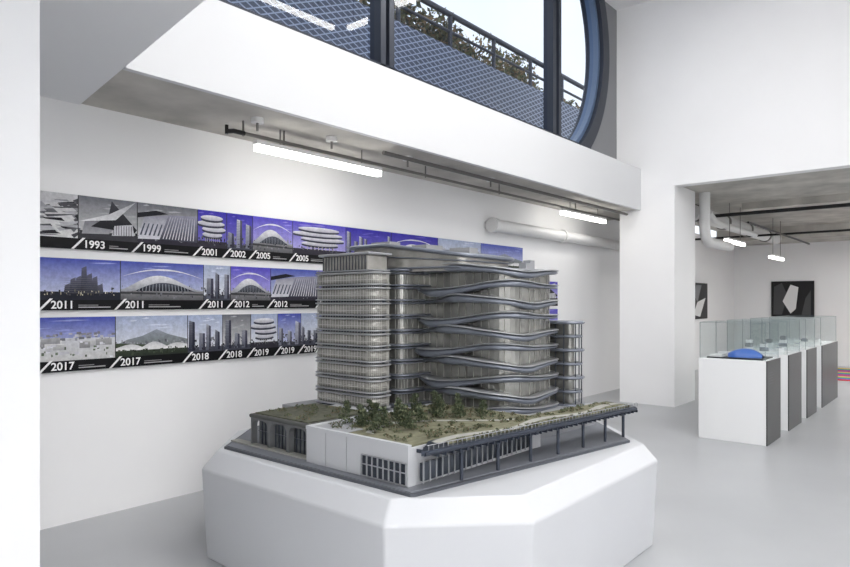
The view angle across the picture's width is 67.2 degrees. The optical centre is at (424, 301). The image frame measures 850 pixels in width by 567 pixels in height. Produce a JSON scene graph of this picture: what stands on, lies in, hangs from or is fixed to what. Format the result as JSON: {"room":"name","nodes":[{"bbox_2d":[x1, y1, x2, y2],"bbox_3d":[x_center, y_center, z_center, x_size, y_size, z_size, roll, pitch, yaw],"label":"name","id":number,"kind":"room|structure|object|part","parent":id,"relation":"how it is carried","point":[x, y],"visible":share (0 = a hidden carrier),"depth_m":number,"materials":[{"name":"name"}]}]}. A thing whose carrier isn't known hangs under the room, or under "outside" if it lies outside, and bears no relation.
{"room":"architecture exhibition gallery","nodes":[
{"label":"architecture exhibition gallery","id":0,"kind":"room"},
{"bbox_2d":[0,0,39,566],"bbox_3d":[-2.485,0.075,2.610,2.770,3.050,0.730,0,0,41],"label":"wall pier","id":1,"kind":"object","parent":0,"point":[19,19],"depth_m":1.95,"materials":[{"name":"white paint"}]},
{"bbox_2d":[40,0,203,104],"bbox_3d":[-0.739,-1.623,-0.078,9.020,0.355,4.920,0,0,41],"label":"ceiling","id":2,"kind":"structure","parent":0,"point":[84,44],"depth_m":3.48,"materials":[{"name":"white paint"}]},
{"bbox_2d":[253,130,381,176],"bbox_3d":[-0.916,-1.347,5.770,0.064,0.217,1.450,0,0,41],"label":"ceiling light","id":3,"kind":"object","parent":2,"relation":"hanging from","point":[261,146],"visible":1,"depth_m":5.65,"materials":[{"name":"white plastic"}]},
{"bbox_2d":[254,144,381,176],"bbox_3d":[-0.916,-1.263,5.770,0.060,0.050,1.430,0,0,41],"label":"diffuser","id":4,"kind":"object","parent":3,"relation":"attached to","point":[272,149],"depth_m":5.68,"materials":[{"name":"white plastic"}]},
{"bbox_2d":[225,120,619,220],"bbox_3d":[0.847,-1.390,7.826,0.038,0.140,7.414,0,0,41],"label":"rail","id":5,"kind":"object","parent":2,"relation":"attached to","point":[242,132],"visible":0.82,"depth_m":6.29,"materials":[{"name":"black metal"}]},
{"bbox_2d":[382,151,627,214],"bbox_3d":[1.415,-1.400,8.105,0.040,0.040,5.550,0,0,41],"label":"pipe","id":6,"kind":"object","parent":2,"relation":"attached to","point":[386,153],"visible":1,"depth_m":7.30,"materials":[{"name":"grey metal"}]},
{"bbox_2d":[560,208,606,223],"bbox_3d":[2.400,-1.351,9.638,0.064,0.207,1.400,0,0,41],"label":"ceiling light","id":7,"kind":"object","parent":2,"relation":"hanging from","point":[566,212],"visible":0.88,"depth_m":9.55,"materials":[{"name":"white plastic"}]},
{"bbox_2d":[81,69,634,220],"bbox_3d":[0.687,-1.553,7.709,0.950,0.195,9.000,0,0,41],"label":"ceiling soffit","id":8,"kind":"structure","parent":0,"point":[127,92],"depth_m":5.40,"materials":[{"name":"white paint"}]},
{"bbox_2d":[251,116,263,131],"bbox_3d":[-1.326,-1.403,5.061,0.100,0.105,0.100,0,0,41],"label":"junction box","id":9,"kind":"object","parent":8,"relation":"attached to","point":[256,120],"depth_m":5.04,"materials":[{"name":"white plastic"}]},
{"bbox_2d":[326,136,336,148],"bbox_3d":[-0.824,-1.403,5.646,0.100,0.105,0.100,0,0,41],"label":"junction box","id":10,"kind":"object","parent":8,"relation":"attached to","point":[330,139],"depth_m":5.62,"materials":[{"name":"white plastic"}]},
{"bbox_2d":[123,0,640,209],"bbox_3d":[0.757,-1.768,7.023,0.050,0.645,8.050,0,0,41],"label":"beam","id":11,"kind":"structure","parent":0,"point":[219,48],"depth_m":5.43,"materials":[{"name":"white paint"}]},
{"bbox_3d":[0.556,-2.050,7.195,0.480,0.060,8.050,0,0,41],"label":"trim","id":12,"kind":"structure","parent":11,"relation":"attached to","visible":0},
{"bbox_2d":[370,0,560,135],"bbox_3d":[-0.283,-3.395,6.492,0.220,2.610,6.490,0,0,41],"label":"mullions","id":13,"kind":"object","parent":12,"relation":"on","point":[381,11],"visible":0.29,"depth_m":8.75,"materials":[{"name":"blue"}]},
{"bbox_2d":[40,96,733,529],"bbox_3d":[1.376,-0.010,9.357,0.150,3.220,22.000,0,0,41],"label":"wall","id":14,"kind":"structure","parent":0,"point":[122,438],"depth_m":5.46,"materials":[{"name":"white paint"}]},
{"bbox_2d":[40,190,522,267],"bbox_3d":[-0.787,-0.583,6.700,0.023,0.395,6.750,0,0,41],"label":"photo panel","id":15,"kind":"object","parent":14,"relation":"attached to","point":[67,221],"visible":0.6,"depth_m":5.37,"materials":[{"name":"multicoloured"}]},
{"bbox_2d":[40,309,557,373],"bbox_3d":[-0.454,0.305,7.086,0.026,0.390,7.770,0,0,41],"label":"photo panel","id":16,"kind":"object","parent":14,"relation":"attached to","point":[67,344],"visible":0.52,"depth_m":5.18,"materials":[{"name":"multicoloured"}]},
{"bbox_2d":[40,257,557,310],"bbox_3d":[-0.455,-0.128,7.087,0.024,0.375,7.770,0,0,41],"label":"photo panel","id":17,"kind":"object","parent":14,"relation":"attached to","point":[65,283],"visible":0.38,"depth_m":5.17,"materials":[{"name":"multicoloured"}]},
{"bbox_2d":[485,217,619,249],"bbox_3d":[2.670,-1.020,10.553,0.200,0.200,5.500,0,0,41],"label":"duct pipe","id":18,"kind":"object","parent":14,"relation":"attached to","point":[493,225],"visible":0.86,"depth_m":9.45,"materials":[{"name":"white metal"}]},
{"bbox_2d":[695,283,706,318],"bbox_3d":[6.508,-0.025,15.198,0.042,0.850,1.150,0,0,41],"label":"framed artwork","id":19,"kind":"object","parent":14,"relation":"attached to","point":[700,288],"visible":0.71,"depth_m":15.22,"materials":[{"name":"black paint"}]},
{"bbox_2d":[40,366,849,566],"bbox_3d":[4.789,1.650,6.432,9.100,0.100,22.000,0,0,41],"label":"floor","id":20,"kind":"structure","parent":0,"point":[785,502],"depth_m":4.91,"materials":[{"name":"grey concrete"}]},
{"bbox_2d":[202,425,657,566],"bbox_3d":[0.041,1.268,4.443,2.579,0.665,2.559,0,0,41],"label":"plinth","id":21,"kind":"object","parent":20,"relation":"on","point":[597,508],"visible":0.62,"depth_m":3.33,"materials":[{"name":"white paint"}]},
{"bbox_2d":[224,241,637,496],"bbox_3d":[0.037,0.235,4.473,2.295,1.400,2.320,0,0,41],"label":"model","id":22,"kind":"object","parent":21,"relation":"on","point":[438,368],"visible":1,"depth_m":4.38},
{"bbox_3d":[0.037,0.927,4.473,2.295,0.015,2.320,0,0,41],"label":"board","id":23,"kind":"part","parent":22,"relation":"part of","materials":[{"name":"grey"}]},
{"bbox_3d":[0.307,0.845,3.556,0.018,0.090,1.000,0,0,41],"label":"podium glass","id":24,"kind":"part","parent":22,"relation":"part of","materials":[{"name":"grey"}]},
{"bbox_3d":[0.725,0.688,3.711,1.935,0.004,0.004,0,0,-42],"label":"deck handrail","id":25,"kind":"part","parent":22,"relation":"part of","materials":[{"name":"grey"}]},
{"bbox_2d":[620,186,694,406],"bbox_3d":[3.770,-0.100,10.368,0.870,3.400,0.948,0,0,41],"label":"column","id":26,"kind":"structure","parent":20,"relation":"on","point":[657,240],"depth_m":10.01,"materials":[{"name":"white paint"}]},
{"bbox_2d":[698,321,780,445],"bbox_3d":[3.724,0.918,7.575,0.736,1.364,0.650,0,0,41],"label":"display case","id":27,"kind":"object","parent":20,"relation":"on","point":[739,390],"visible":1,"depth_m":7.34,"materials":[{"name":"white"}]},
{"bbox_3d":[3.999,1.130,7.342,0.012,0.940,0.646,0,0,41],"label":"black panel","id":28,"kind":"part","parent":27,"relation":"part of","materials":[{"name":"black"}]},
{"bbox_2d":[730,319,801,430],"bbox_3d":[4.479,0.918,8.456,0.736,1.364,0.770,0,0,41],"label":"display case","id":29,"kind":"object","parent":20,"relation":"on","point":[791,361],"visible":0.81,"depth_m":8.13,"materials":[{"name":"white"}]},
{"bbox_3d":[4.754,1.130,8.222,0.012,0.940,0.766,0,0,41],"label":"black panel","id":30,"kind":"part","parent":29,"relation":"part of","materials":[{"name":"black"}]},
{"bbox_2d":[750,317,816,417],"bbox_3d":[5.205,0.918,9.302,0.736,1.364,0.700,0,0,41],"label":"display case","id":31,"kind":"object","parent":20,"relation":"on","point":[809,354],"visible":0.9,"depth_m":9.03,"materials":[{"name":"white"}]},
{"bbox_3d":[5.480,1.130,9.069,0.012,0.940,0.696,0,0,41],"label":"black panel","id":32,"kind":"part","parent":31,"relation":"part of","materials":[{"name":"black"}]},
{"bbox_2d":[769,315,837,407],"bbox_3d":[6.197,0.918,10.460,0.736,1.364,1.450,0,0,41],"label":"display case","id":33,"kind":"object","parent":20,"relation":"on","point":[827,351],"visible":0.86,"depth_m":10.09,"materials":[{"name":"white"}]},
{"bbox_3d":[6.472,1.130,10.227,0.012,0.940,1.446,0,0,41],"label":"black panel","id":34,"kind":"part","parent":33,"relation":"part of","materials":[{"name":"black"}]},
{"bbox_2d":[838,368,849,380],"bbox_3d":[9.566,1.594,13.927,1.600,0.012,2.800,0,0,41],"label":"striped rug","id":35,"kind":"object","parent":20,"relation":"on","point":[843,373],"visible":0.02,"depth_m":14.02,"materials":[{"name":"multicoloured carpet"}]},
{"bbox_2d":[356,0,580,109],"bbox_3d":[-0.426,-4.685,10.945,2.520,2.369,12.282,0,0,41],"label":"shrubs","id":36,"kind":"object","parent":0,"point":[431,30],"depth_m":10.69,"materials":[{"name":"green plant"}]},
{"bbox_2d":[394,0,583,101],"bbox_3d":[0.135,-3.982,9.762,0.090,1.165,17.000,0,0,41],"label":"railing","id":37,"kind":"object","parent":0,"point":[450,15],"depth_m":10.74,"materials":[{"name":"grey metal"}]},
{"bbox_2d":[605,0,648,10],"bbox_3d":[3.368,-4.800,4.390,8.600,0.200,9.050,0,0,41],"label":"ceiling","id":38,"kind":"structure","parent":0,"point":[616,4],"depth_m":10.07,"materials":[{"name":"white paint"}]},
{"bbox_2d":[617,0,849,188],"bbox_3d":[6.285,-3.235,7.717,8.500,2.930,0.200,0,0,41],"label":"wall","id":39,"kind":"structure","parent":0,"point":[709,91],"depth_m":9.18,"materials":[{"name":"white paint"}]},
{"bbox_2d":[591,2,616,158],"bbox_3d":[2.602,-3.395,9.889,0.180,2.610,1.297,0,0,41],"label":"wall","id":40,"kind":"structure","parent":39,"relation":"in","point":[605,142],"depth_m":10.18,"materials":[{"name":"grey paint"}]},
{"bbox_2d":[219,0,609,148],"bbox_3d":[0.178,-3.395,7.045,0.300,2.610,7.930,0,0,41],"label":"window","id":41,"kind":"structure","parent":40,"relation":"attached to","point":[591,132],"depth_m":9.74,"materials":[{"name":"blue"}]},
{"bbox_3d":[0.013,-2.255,6.838,0.180,0.110,7.400,0,0,41],"label":"sill rail","id":42,"kind":"part","parent":41,"relation":"part of","materials":[{"name":"white paint"}]},
{"bbox_2d":[570,0,599,142],"bbox_3d":[2.250,-3.395,9.432,0.140,2.610,1.188,0,0,41],"label":"bead","id":43,"kind":"object","parent":41,"relation":"attached to","point":[594,41],"visible":0.84,"depth_m":9.77,"materials":[{"name":"blue metal"}]},
{"bbox_2d":[684,168,849,230],"bbox_3d":[9.019,-1.900,11.268,8.970,0.200,8.750,0,0,41],"label":"ceiling","id":44,"kind":"structure","parent":0,"point":[837,181],"depth_m":10.71,"materials":[{"name":"concrete"}]},
{"bbox_2d":[724,203,745,245],"bbox_3d":[5.771,-1.439,11.912,0.064,0.722,1.200,0,0,41],"label":"ceiling light","id":45,"kind":"object","parent":44,"relation":"hanging from","point":[734,241],"visible":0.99,"depth_m":11.83,"materials":[{"name":"white plastic"}]},
{"bbox_2d":[724,239,744,245],"bbox_3d":[5.771,-1.103,11.912,0.060,0.050,1.180,0,0,41],"label":"diffuser","id":46,"kind":"object","parent":45,"relation":"attached to","point":[737,242],"depth_m":11.88,"materials":[{"name":"white plastic"}]},
{"bbox_2d":[695,192,849,251],"bbox_3d":[8.769,-1.357,10.999,8.800,0.885,6.285,0,0,41],"label":"pipes","id":47,"kind":"object","parent":44,"relation":"attached to","point":[706,218],"visible":0.9,"depth_m":10.96,"materials":[{"name":"white metal"}]},
{"bbox_2d":[768,221,784,260],"bbox_3d":[7.677,-1.364,13.966,0.064,0.872,1.200,0,0,41],"label":"ceiling light","id":48,"kind":"object","parent":44,"relation":"hanging from","point":[771,256],"visible":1,"depth_m":14.10,"materials":[{"name":"white plastic"}]},
{"bbox_2d":[769,256,783,260],"bbox_3d":[7.677,-0.953,13.966,0.060,0.050,1.180,0,0,41],"label":"diffuser","id":49,"kind":"object","parent":48,"relation":"attached to","point":[780,258],"depth_m":13.96,"materials":[{"name":"white plastic"}]},
{"bbox_2d":[716,222,849,245],"bbox_3d":[11.346,-1.660,13.982,8.970,0.280,1.600,0,0,41],"label":"beam","id":50,"kind":"structure","parent":44,"relation":"attached to","point":[845,235],"depth_m":15.18,"materials":[{"name":"metal"}]},
{"bbox_2d":[742,193,849,211],"bbox_3d":[8.634,-1.740,9.458,7.200,0.120,0.400,0,0,41],"label":"rib","id":51,"kind":"object","parent":44,"relation":"attached to","point":[837,198],"visible":0.8,"depth_m":11.11,"materials":[{"name":"concrete"}]},
{"bbox_2d":[734,240,849,366],"bbox_3d":[11.931,-0.100,14.666,8.970,3.400,0.200,0,0,41],"label":"wall","id":52,"kind":"structure","parent":0,"point":[827,264],"depth_m":16.56,"materials":[{"name":"white paint"}]},
{"bbox_2d":[771,281,813,316],"bbox_3d":[9.517,-0.080,16.574,0.980,0.920,0.045,0,0,41],"label":"framed artwork","id":53,"kind":"object","parent":52,"relation":"attached to","point":[796,298],"visible":1,"depth_m":16.55,"materials":[{"name":"black paint"}]},
{"bbox_3d":[0.636,0.020,9.332,0.940,3.360,17.000,0,0,41],"label":"ground","id":54,"kind":"structure","parent":0,"visible":0},
{"bbox_2d":[226,0,579,137],"bbox_3d":[0.348,-2.740,9.580,0.060,2.160,17.000,0,0,41],"label":"mesh screen","id":55,"kind":"object","parent":54,"relation":"on","point":[345,24],"visible":0.11,"depth_m":9.05,"materials":[{"name":"metal"}]}
]}

